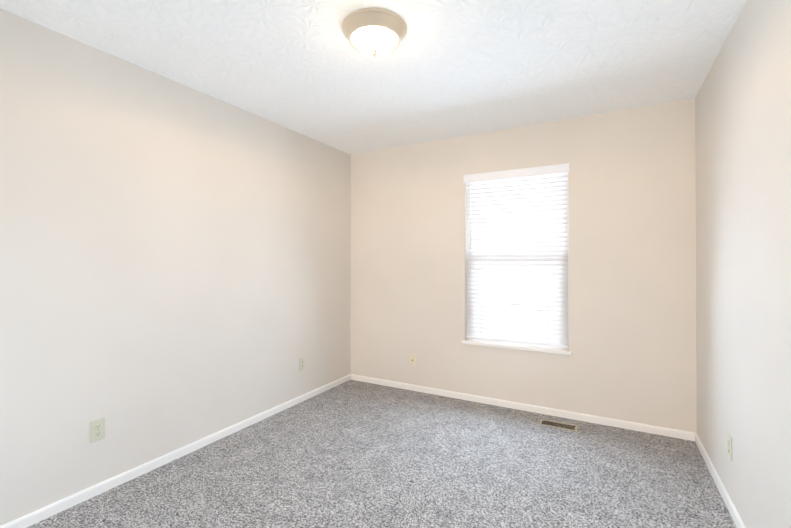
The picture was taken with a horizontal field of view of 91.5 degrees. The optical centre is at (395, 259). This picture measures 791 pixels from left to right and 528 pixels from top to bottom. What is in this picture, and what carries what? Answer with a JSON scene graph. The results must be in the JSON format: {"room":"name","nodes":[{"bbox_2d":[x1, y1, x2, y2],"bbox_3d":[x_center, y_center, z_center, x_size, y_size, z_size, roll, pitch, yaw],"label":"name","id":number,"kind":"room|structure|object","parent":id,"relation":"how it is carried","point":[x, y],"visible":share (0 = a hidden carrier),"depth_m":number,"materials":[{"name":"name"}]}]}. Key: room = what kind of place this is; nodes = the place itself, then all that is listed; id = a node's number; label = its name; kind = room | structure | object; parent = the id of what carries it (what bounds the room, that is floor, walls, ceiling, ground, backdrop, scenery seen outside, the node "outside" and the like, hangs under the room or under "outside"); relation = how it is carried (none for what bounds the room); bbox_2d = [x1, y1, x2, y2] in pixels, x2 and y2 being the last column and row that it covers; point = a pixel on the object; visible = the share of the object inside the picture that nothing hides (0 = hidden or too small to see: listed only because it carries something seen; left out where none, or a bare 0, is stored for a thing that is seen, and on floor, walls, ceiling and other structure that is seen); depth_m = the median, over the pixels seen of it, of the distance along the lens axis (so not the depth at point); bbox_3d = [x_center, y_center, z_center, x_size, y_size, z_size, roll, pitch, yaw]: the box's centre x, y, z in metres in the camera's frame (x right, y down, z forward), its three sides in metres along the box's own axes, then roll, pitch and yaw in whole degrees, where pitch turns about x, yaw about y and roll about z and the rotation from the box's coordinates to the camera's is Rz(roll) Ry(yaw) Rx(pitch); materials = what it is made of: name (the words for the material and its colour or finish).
{"room":"empty bedroom","nodes":[
{"label":"empty bedroom","id":0,"kind":"room"},
{"bbox_2d":[0,9,350,525],"bbox_3d":[-1.447,0.066,2.609,0.150,2.440,4.000,0,0,29],"label":"wall","id":1,"kind":"structure","parent":0,"point":[175,265],"depth_m":2.31,"materials":[{"name":"paint"}]},
{"bbox_2d":[90,417,104,442],"bbox_3d":[-1.629,0.933,2.110,0.008,0.115,0.070,0,0,29],"label":"electrical outlet","id":2,"kind":"object","parent":1,"relation":"attached to","point":[97,430],"visible":1,"depth_m":2.10,"materials":[{"name":"beige plastic"}]},
{"bbox_2d":[0,374,350,527],"bbox_3d":[-1.375,1.258,2.562,0.013,0.056,3.700,0,0,29],"label":"baseboard","id":3,"kind":"structure","parent":1,"relation":"attached to","point":[40,514],"depth_m":2.33,"materials":[{"name":"white wood"}]},
{"bbox_2d":[299,357,304,370],"bbox_3d":[-0.853,0.952,3.517,0.008,0.115,0.070,0,0,29],"label":"electrical outlet","id":4,"kind":"object","parent":1,"relation":"attached to","point":[302,363],"visible":1,"depth_m":3.51,"materials":[{"name":"beige plastic"}]},
{"bbox_2d":[0,0,746,154],"bbox_3d":[-0.068,-1.219,1.857,3.300,0.120,4.000,0,0,29],"label":"ceiling","id":5,"kind":"structure","parent":0,"point":[446,69],"depth_m":2.19,"materials":[{"name":"white paint"}]},
{"bbox_2d":[342,8,406,55],"bbox_3d":[-0.105,-1.089,1.934,0.326,0.139,0.326,0,0,29],"label":"ceiling light","id":6,"kind":"object","parent":5,"relation":"attached to","point":[374,31],"visible":1,"depth_m":1.85,"materials":[{"name":"white glass"}]},
{"bbox_2d":[27,380,736,527],"bbox_3d":[-0.068,1.341,1.841,3.300,0.120,4.000,0,0,29],"label":"floor","id":7,"kind":"structure","parent":0,"point":[353,454],"depth_m":2.28,"materials":[{"name":"carpet"}]},
{"bbox_2d":[539,419,577,431],"bbox_3d":[1.266,1.285,2.997,0.265,0.007,0.112,0,0,29],"label":"air vent register","id":8,"kind":"object","parent":7,"relation":"on","point":[560,425],"visible":1,"depth_m":2.99,"materials":[{"name":"beige paint"}]},
{"bbox_2d":[351,98,696,432],"bbox_3d":[0.862,0.072,3.535,3.000,2.440,0.150,0,0,29],"label":"wall","id":9,"kind":"structure","parent":0,"point":[632,247],"depth_m":3.13,"materials":[{"name":"paint"}]},
{"bbox_2d":[410,354,415,365],"bbox_3d":[0.171,0.994,3.818,0.070,0.115,0.010,0,0,29],"label":"outlet","id":10,"kind":"object","parent":9,"relation":"attached to","point":[412,359],"visible":1,"depth_m":3.81,"materials":[{"name":"beige plastic"}]},
{"bbox_2d":[462,339,571,354],"bbox_3d":[1.049,0.759,3.393,0.924,0.025,0.150,0,0,29],"label":"window sill","id":11,"kind":"structure","parent":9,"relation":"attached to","point":[521,346],"depth_m":3.33,"materials":[{"name":"white wood"}]},
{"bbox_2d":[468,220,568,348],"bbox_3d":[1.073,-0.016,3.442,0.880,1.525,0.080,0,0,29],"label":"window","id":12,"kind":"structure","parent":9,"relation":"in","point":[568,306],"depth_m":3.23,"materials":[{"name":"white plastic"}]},
{"bbox_2d":[463,163,568,347],"bbox_3d":[1.039,-0.030,3.380,0.896,1.506,0.075,0,0,29],"label":"window blinds","id":13,"kind":"object","parent":12,"relation":"attached to","point":[517,255],"visible":1,"depth_m":3.36,"materials":[{"name":"white"}]},
{"bbox_2d":[351,374,695,440],"bbox_3d":[0.822,1.264,3.456,3.000,0.056,0.013,0,0,29],"label":"baseboard","id":14,"kind":"structure","parent":9,"relation":"attached to","point":[669,432],"depth_m":3.23,"materials":[{"name":"white wood"}]},
{"bbox_2d":[695,0,790,527],"bbox_3d":[1.312,0.057,1.089,0.150,2.440,4.000,0,0,29],"label":"wall","id":15,"kind":"structure","parent":0,"point":[743,210],"depth_m":1.72,"materials":[{"name":"paint"}]},
{"bbox_2d":[695,433,745,527],"bbox_3d":[1.240,1.249,1.120,0.013,0.056,3.700,0,0,29],"label":"baseboard","id":16,"kind":"structure","parent":15,"relation":"attached to","point":[735,516],"depth_m":2.11,"materials":[{"name":"white wood"}]},
{"bbox_2d":[727,433,731,460],"bbox_3d":[1.718,0.962,1.984,0.008,0.115,0.070,0,0,29],"label":"electrical outlet","id":17,"kind":"object","parent":15,"relation":"attached to","point":[729,446],"visible":1,"depth_m":1.98,"materials":[{"name":"beige plastic"}]}
]}

